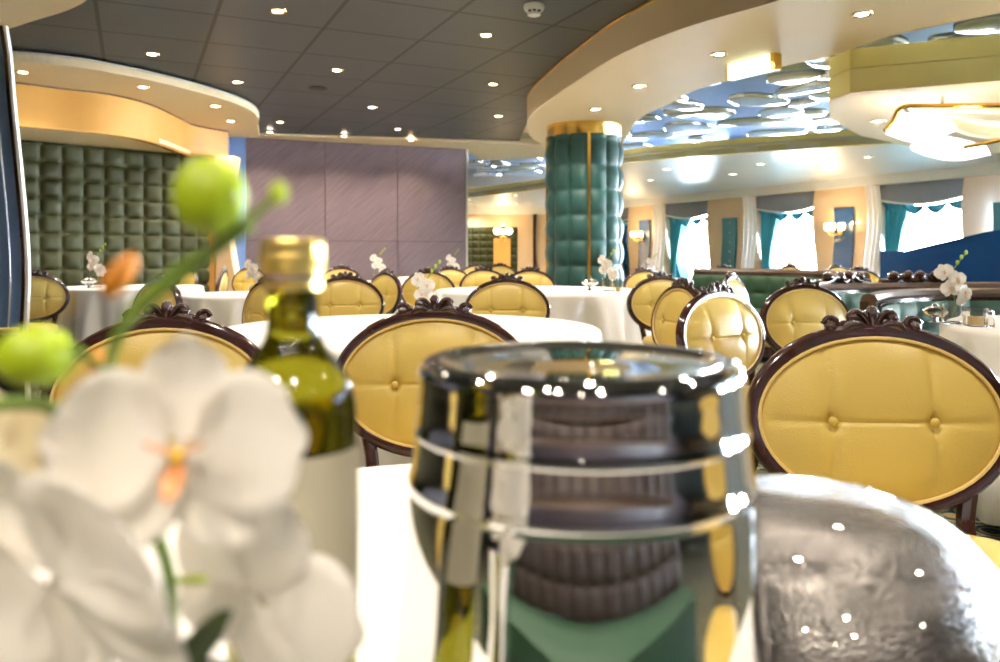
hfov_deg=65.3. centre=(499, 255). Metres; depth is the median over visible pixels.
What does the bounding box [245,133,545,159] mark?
ceiling strip
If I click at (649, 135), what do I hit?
pebble
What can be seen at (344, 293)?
dining chair
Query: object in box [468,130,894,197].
trim
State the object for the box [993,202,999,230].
wall panel
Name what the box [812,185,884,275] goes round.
trim
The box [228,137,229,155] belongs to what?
wall
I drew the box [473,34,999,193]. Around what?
ceiling
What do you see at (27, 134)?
niche
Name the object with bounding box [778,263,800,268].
dining chair
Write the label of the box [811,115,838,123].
pebble
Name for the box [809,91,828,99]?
ceiling disc
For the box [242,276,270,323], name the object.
dining chair
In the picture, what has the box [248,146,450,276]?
wall
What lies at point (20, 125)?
trim
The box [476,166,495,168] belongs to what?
pebble
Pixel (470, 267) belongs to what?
dining chair
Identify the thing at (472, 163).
pebble
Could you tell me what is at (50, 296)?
dining chair
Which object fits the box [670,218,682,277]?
window curtain
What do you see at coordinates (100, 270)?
vase
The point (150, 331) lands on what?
dining chair
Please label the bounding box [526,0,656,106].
trim
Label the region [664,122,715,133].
decoration
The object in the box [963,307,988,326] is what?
candle holder
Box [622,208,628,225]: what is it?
window valance
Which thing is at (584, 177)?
column
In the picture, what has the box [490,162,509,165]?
pebble
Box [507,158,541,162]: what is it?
pebble
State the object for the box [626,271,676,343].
dining chair
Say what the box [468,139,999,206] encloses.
ceiling
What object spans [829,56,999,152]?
ceiling
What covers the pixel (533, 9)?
smoke detector
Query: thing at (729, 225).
wall panel
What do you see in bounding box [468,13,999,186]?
ceiling
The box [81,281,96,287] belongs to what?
bowl
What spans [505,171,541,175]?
ceiling panel
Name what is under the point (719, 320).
dining chair
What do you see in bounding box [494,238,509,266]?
wall panel
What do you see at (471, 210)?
trim
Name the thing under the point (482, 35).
recessed light
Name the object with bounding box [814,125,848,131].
pebble
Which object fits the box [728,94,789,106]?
decoration
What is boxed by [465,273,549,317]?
dining chair
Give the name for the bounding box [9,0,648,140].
ceiling
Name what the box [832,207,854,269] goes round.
wall panel
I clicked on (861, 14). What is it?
recessed light
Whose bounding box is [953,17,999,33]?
pebble
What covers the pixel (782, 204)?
window valance
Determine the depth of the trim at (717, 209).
16.77 m
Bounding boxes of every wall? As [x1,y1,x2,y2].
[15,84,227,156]
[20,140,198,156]
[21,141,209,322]
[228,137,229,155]
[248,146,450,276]
[468,214,545,272]
[468,227,517,271]
[676,211,910,277]
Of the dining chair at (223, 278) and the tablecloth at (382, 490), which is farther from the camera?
the dining chair at (223, 278)
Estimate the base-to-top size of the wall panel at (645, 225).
1.570 m
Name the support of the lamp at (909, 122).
hanging from the ceiling at (854, 110)
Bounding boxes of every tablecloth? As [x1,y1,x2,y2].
[30,464,410,661]
[43,284,204,344]
[181,291,248,326]
[228,314,602,467]
[366,280,403,313]
[398,276,409,280]
[435,286,650,342]
[939,315,999,525]
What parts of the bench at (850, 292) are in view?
backrest, rail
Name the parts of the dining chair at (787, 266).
frame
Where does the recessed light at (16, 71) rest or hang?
in the ceiling at (189, 102)
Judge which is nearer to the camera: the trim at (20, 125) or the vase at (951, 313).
the vase at (951, 313)
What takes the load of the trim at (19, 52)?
attached to the ceiling at (189, 102)
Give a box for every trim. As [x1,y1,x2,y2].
[12,51,258,114]
[15,82,227,131]
[19,124,195,156]
[199,156,215,291]
[216,156,240,290]
[466,149,467,266]
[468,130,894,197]
[468,207,545,213]
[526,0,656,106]
[533,214,536,268]
[628,204,669,274]
[707,196,761,268]
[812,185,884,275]
[961,174,999,236]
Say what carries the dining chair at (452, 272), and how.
on the floor
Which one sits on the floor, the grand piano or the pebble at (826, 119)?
the grand piano
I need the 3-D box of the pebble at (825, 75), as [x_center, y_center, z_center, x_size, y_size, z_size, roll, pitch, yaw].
[3.795,-1.989,8.561,0.580,0.042,0.437,0,0,0]
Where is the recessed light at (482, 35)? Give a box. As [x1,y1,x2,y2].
[478,33,493,37]
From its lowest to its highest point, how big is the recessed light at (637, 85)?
0.010 m
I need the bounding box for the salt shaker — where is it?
[985,309,994,327]
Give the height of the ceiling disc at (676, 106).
0.042 m
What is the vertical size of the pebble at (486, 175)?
0.042 m
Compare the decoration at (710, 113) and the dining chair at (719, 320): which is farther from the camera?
the decoration at (710, 113)
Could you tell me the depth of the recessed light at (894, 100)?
6.47 m
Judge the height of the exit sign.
0.135 m
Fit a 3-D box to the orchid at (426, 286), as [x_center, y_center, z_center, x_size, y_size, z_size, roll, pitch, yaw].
[-0.300,0.150,3.192,0.119,0.271,0.082,0,0,27]
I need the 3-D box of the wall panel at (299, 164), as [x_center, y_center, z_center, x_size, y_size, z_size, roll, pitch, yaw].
[-3.524,-1.084,12.838,1.256,1.652,0.080,0,0,-22]
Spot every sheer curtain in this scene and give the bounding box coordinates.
[652,204,665,272]
[741,196,756,267]
[863,185,881,273]
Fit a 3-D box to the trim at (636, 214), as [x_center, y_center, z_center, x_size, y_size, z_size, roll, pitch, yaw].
[3.707,-0.092,19.186,0.360,2.285,1.373,0,0,-28]
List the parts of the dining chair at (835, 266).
frame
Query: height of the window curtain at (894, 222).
1.700 m
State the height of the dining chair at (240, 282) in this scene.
0.940 m
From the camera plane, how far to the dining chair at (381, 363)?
2.12 m
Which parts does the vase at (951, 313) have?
flower, flower, flower, flower, flower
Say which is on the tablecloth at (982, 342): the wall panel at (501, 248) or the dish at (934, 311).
the dish at (934, 311)
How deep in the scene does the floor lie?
3.12 m
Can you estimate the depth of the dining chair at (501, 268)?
13.00 m
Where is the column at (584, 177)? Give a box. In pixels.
[545,120,623,286]
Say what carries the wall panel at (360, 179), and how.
attached to the wall at (397, 241)
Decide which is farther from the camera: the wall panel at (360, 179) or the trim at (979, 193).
the wall panel at (360, 179)
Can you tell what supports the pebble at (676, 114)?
attached to the ceiling at (717, 95)
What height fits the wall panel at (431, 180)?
1.652 m
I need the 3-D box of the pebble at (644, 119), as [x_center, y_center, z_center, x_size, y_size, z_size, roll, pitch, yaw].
[2.051,-1.989,11.376,0.564,0.042,0.446,0,0,0]
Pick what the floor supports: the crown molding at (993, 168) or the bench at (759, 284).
the bench at (759, 284)
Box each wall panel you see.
[246,138,324,239]
[246,240,321,277]
[325,142,396,240]
[325,241,396,279]
[398,146,465,241]
[398,242,465,276]
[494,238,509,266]
[638,220,650,268]
[721,218,737,267]
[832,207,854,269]
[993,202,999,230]
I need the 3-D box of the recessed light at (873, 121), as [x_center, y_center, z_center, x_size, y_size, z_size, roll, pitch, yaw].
[3.623,-1.289,7.476,0.144,0.010,0.144,0,0,0]
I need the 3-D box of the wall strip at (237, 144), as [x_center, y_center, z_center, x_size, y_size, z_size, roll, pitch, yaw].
[-4.396,-0.430,12.410,0.716,2.960,0.088,0,0,-29]
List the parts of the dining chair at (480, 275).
backrest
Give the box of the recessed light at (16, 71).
[15,70,30,73]
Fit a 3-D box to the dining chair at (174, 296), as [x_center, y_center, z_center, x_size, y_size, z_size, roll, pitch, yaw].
[-2.313,0.577,4.775,0.558,0.940,0.561,0,0,38]
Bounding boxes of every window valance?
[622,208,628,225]
[665,201,707,225]
[756,191,813,220]
[880,178,963,214]
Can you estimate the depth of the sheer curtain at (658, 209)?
18.40 m
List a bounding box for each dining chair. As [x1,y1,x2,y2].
[0,269,69,389]
[40,300,258,444]
[135,273,182,313]
[180,272,198,284]
[215,266,228,291]
[232,268,259,290]
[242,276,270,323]
[318,271,384,316]
[320,264,361,280]
[337,295,517,466]
[370,268,402,313]
[402,267,454,306]
[439,265,466,287]
[459,266,499,286]
[462,263,482,272]
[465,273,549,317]
[489,263,515,274]
[514,266,555,285]
[623,266,653,288]
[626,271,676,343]
[651,276,699,345]
[675,281,764,473]
[717,264,730,267]
[722,271,775,356]
[747,306,999,570]
[759,276,848,351]
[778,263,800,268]
[826,264,848,270]
[849,266,879,281]
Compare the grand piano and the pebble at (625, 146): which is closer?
the grand piano
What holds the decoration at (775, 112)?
attached to the ceiling at (717, 95)
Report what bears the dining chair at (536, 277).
on the floor
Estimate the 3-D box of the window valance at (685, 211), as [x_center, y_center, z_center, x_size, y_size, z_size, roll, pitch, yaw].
[4.361,-0.966,17.937,0.138,0.538,1.552,0,0,-28]
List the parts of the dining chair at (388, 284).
backrest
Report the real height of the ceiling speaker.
0.012 m
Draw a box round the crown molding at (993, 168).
[624,163,999,207]
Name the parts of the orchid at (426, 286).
flower, flower, flower, flower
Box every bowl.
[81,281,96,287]
[582,282,597,290]
[922,310,940,322]
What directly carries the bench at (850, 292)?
on the floor
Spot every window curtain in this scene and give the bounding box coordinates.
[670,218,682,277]
[761,211,777,268]
[885,202,908,250]
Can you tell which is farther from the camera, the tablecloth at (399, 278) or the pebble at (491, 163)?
the pebble at (491, 163)
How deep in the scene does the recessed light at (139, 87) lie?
8.45 m
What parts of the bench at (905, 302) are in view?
rail, backrest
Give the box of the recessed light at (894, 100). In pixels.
[885,98,904,102]
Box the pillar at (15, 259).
[0,25,30,396]
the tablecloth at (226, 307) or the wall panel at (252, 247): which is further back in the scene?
the wall panel at (252, 247)
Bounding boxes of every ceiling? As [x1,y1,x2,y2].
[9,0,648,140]
[13,53,258,136]
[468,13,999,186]
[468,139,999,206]
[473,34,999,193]
[527,0,999,145]
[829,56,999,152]
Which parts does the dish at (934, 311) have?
lid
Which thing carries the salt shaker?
on the tablecloth at (982, 342)
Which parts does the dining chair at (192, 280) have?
backrest, frame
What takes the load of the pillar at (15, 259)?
on the floor
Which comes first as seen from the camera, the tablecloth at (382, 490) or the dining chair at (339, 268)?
the tablecloth at (382, 490)
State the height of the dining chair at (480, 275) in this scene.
0.940 m
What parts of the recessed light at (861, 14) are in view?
bulb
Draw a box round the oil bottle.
[226,238,357,661]
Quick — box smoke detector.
[523,2,544,16]
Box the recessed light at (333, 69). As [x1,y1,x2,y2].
[330,68,343,71]
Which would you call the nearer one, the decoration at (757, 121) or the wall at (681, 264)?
the decoration at (757, 121)
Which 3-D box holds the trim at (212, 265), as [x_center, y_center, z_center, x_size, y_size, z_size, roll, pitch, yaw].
[-4.106,-0.175,11.015,0.305,2.450,0.192,0,0,16]
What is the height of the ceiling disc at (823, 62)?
0.042 m
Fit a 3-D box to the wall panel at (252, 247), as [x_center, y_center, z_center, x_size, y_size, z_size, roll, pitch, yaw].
[-3.524,0.400,12.838,1.256,1.300,0.080,0,0,-22]
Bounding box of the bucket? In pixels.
[393,341,771,661]
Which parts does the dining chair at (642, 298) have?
seat, backrest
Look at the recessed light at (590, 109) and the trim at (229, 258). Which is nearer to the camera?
the recessed light at (590, 109)
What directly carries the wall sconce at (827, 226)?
attached to the wall at (681, 264)
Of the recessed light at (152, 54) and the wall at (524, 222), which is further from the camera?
the wall at (524, 222)
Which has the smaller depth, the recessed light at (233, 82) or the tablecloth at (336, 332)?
the tablecloth at (336, 332)
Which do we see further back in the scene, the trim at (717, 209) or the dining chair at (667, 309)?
the trim at (717, 209)
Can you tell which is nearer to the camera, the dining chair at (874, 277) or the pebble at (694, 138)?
the dining chair at (874, 277)
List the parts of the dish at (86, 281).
lid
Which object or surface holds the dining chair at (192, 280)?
on the floor
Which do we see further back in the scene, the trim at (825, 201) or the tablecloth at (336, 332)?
the trim at (825, 201)
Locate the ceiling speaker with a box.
[308,86,326,90]
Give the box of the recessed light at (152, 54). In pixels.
[144,52,159,56]
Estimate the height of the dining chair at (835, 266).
0.940 m
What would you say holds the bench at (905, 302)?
on the floor
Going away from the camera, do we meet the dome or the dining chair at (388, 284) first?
the dome
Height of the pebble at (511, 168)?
0.042 m
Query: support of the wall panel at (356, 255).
attached to the wall at (397, 241)
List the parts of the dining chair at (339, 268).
backrest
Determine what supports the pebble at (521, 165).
attached to the ceiling at (717, 95)
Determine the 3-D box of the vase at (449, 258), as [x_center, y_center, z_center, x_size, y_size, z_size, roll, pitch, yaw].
[-0.593,0.096,9.789,0.167,0.379,0.115,0,0,40]
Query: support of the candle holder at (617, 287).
on the tablecloth at (607, 311)
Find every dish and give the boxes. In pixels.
[81,276,96,287]
[582,276,597,290]
[922,303,940,322]
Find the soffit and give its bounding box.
[0,0,85,28]
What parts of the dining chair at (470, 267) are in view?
backrest, frame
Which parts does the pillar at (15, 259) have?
groove trim, panel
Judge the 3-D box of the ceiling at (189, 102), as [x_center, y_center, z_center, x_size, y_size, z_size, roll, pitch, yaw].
[-5.404,-1.875,10.310,5.444,0.090,4.740,0,0,36]
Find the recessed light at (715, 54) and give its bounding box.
[710,52,727,56]
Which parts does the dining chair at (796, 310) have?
backrest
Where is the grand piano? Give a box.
[880,230,999,281]
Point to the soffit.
(13, 13)
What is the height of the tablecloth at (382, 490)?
0.692 m
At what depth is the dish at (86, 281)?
6.97 m
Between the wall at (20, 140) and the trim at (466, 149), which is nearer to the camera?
the wall at (20, 140)
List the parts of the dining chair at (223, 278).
panel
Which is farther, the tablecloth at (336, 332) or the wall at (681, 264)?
the wall at (681, 264)
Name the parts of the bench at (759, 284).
backrest, rail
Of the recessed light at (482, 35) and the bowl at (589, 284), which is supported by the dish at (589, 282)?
the bowl at (589, 284)
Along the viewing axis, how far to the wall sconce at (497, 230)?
21.79 m
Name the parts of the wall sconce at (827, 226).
lamp shade, lamp shade, lamp shade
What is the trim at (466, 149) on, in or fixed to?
attached to the wall at (397, 241)
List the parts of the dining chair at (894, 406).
backrest, seat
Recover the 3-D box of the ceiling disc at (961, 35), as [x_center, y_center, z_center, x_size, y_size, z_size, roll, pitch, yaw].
[4.203,-1.989,7.226,0.458,0.042,0.327,0,0,0]
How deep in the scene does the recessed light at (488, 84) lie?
8.85 m
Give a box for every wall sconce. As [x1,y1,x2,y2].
[493,227,512,241]
[630,232,644,245]
[824,223,844,242]
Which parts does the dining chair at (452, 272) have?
backrest, frame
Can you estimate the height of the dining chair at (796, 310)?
0.940 m
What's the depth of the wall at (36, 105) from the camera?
8.83 m
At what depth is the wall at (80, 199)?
9.93 m
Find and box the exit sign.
[726,52,781,81]
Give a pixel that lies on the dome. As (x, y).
(855, 572)
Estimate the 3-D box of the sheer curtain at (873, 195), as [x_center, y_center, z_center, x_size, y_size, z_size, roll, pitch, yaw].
[6.426,-0.095,13.465,0.346,2.250,0.181,0,0,-25]
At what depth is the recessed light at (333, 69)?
8.17 m
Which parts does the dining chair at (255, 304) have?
frame, backrest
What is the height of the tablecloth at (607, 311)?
0.692 m
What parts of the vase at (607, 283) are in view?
flower, flower, flower, flower, flower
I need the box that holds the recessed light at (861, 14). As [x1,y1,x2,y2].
[850,11,873,17]
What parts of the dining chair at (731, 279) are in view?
frame, backrest, seat rail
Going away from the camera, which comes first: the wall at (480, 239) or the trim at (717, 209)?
the trim at (717, 209)
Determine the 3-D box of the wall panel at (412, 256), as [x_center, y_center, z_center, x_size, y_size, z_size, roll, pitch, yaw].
[-1.201,0.400,13.758,1.244,1.300,0.080,0,0,-22]
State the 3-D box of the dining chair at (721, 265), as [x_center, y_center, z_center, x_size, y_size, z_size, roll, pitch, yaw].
[3.125,0.577,10.482,0.558,0.940,0.561,0,0,-10]
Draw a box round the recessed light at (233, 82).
[230,81,243,83]
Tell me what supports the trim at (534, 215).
attached to the wall at (524, 222)
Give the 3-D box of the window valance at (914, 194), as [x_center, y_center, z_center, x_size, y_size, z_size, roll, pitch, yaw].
[7.044,-0.966,12.976,0.138,0.538,1.552,0,0,-28]
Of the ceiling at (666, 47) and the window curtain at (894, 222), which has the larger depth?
the window curtain at (894, 222)
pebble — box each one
[468,161,488,165]
[473,173,501,177]
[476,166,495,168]
[476,168,510,172]
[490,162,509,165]
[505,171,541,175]
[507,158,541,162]
[509,167,533,169]
[519,164,544,166]
[622,144,651,149]
[626,132,676,139]
[636,116,659,122]
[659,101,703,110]
[663,111,693,117]
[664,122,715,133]
[674,95,687,101]
[687,136,712,141]
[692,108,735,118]
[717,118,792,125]
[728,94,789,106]
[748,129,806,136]
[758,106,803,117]
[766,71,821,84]
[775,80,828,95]
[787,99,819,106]
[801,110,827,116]
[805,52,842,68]
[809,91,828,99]
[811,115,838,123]
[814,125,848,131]
[817,71,828,79]
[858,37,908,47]
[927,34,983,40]
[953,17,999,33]
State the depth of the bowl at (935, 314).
3.38 m
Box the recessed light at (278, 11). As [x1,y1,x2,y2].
[269,8,286,14]
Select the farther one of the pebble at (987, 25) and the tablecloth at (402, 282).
the tablecloth at (402, 282)
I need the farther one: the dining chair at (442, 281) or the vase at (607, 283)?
the dining chair at (442, 281)
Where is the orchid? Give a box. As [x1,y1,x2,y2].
[0,156,365,661]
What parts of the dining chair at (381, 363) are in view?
backrest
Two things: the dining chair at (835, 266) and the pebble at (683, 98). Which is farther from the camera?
the dining chair at (835, 266)
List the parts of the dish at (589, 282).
lid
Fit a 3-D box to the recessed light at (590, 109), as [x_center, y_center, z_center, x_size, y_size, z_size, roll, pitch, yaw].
[1.060,-1.635,8.702,0.144,0.010,0.144,0,0,0]
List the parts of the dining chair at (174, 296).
frame, backrest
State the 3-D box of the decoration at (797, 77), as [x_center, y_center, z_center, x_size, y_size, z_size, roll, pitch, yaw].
[3.280,-1.989,8.750,0.537,0.042,0.516,0,0,0]
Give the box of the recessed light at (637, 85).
[631,84,645,87]
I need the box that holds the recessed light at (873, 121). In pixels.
[870,120,885,122]
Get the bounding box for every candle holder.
[613,283,622,291]
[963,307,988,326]
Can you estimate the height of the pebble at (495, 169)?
0.042 m
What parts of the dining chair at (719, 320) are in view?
frame, backrest, leg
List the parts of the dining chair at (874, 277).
frame, backrest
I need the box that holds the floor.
[31,356,999,540]
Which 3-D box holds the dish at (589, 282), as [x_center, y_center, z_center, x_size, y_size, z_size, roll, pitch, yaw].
[0.750,0.228,6.500,0.143,0.120,0.143,0,0,0]
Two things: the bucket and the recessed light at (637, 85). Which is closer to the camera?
the bucket
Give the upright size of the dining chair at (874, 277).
0.940 m
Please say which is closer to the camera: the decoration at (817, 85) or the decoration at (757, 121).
the decoration at (817, 85)
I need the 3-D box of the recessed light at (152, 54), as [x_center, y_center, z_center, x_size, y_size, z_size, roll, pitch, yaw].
[-3.359,-1.945,7.530,0.144,0.010,0.144,0,0,0]
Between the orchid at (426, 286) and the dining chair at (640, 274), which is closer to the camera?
the orchid at (426, 286)
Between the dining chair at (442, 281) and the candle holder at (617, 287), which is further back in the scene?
the dining chair at (442, 281)
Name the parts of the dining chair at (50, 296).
seat, backrest, frame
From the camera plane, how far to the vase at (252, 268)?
5.47 m
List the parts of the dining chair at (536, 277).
backrest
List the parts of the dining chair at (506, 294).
backrest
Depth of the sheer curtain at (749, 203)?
15.92 m
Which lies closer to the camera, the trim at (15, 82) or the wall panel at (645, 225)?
the trim at (15, 82)
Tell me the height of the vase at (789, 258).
0.379 m
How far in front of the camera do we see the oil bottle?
0.35 m
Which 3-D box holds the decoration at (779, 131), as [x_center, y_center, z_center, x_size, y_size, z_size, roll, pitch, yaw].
[4.495,-1.989,12.703,0.866,0.042,0.708,0,0,0]
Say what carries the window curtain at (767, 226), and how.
hanging from the window valance at (782, 204)
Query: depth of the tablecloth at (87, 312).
6.66 m
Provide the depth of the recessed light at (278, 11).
6.21 m
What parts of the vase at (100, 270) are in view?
flower, flower, flower, flower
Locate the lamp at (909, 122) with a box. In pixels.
[883,96,999,160]
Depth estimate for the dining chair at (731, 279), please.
5.67 m
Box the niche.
[19,127,190,154]
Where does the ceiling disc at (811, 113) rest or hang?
attached to the ceiling at (717, 95)
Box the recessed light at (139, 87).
[136,86,149,88]
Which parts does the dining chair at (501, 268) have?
frame, backrest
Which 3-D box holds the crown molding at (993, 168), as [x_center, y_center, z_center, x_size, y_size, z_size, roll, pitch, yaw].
[7.314,-1.323,12.455,0.420,0.175,25.878,0,0,-28]
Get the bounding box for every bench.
[691,268,869,356]
[818,270,999,310]
[860,288,999,334]
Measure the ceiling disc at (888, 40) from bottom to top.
0.042 m
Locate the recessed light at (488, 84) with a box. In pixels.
[487,83,498,85]
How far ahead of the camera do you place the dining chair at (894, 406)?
1.63 m
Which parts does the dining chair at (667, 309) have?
backrest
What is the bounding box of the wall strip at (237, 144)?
[230,137,245,269]
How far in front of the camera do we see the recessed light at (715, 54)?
6.33 m
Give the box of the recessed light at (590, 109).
[589,108,600,110]
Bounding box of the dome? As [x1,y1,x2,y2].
[754,474,999,661]
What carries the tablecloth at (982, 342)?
on the round table
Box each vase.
[87,243,105,287]
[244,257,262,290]
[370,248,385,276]
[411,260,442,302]
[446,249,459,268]
[598,246,618,290]
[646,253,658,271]
[784,250,795,265]
[934,250,971,323]
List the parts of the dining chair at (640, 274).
backrest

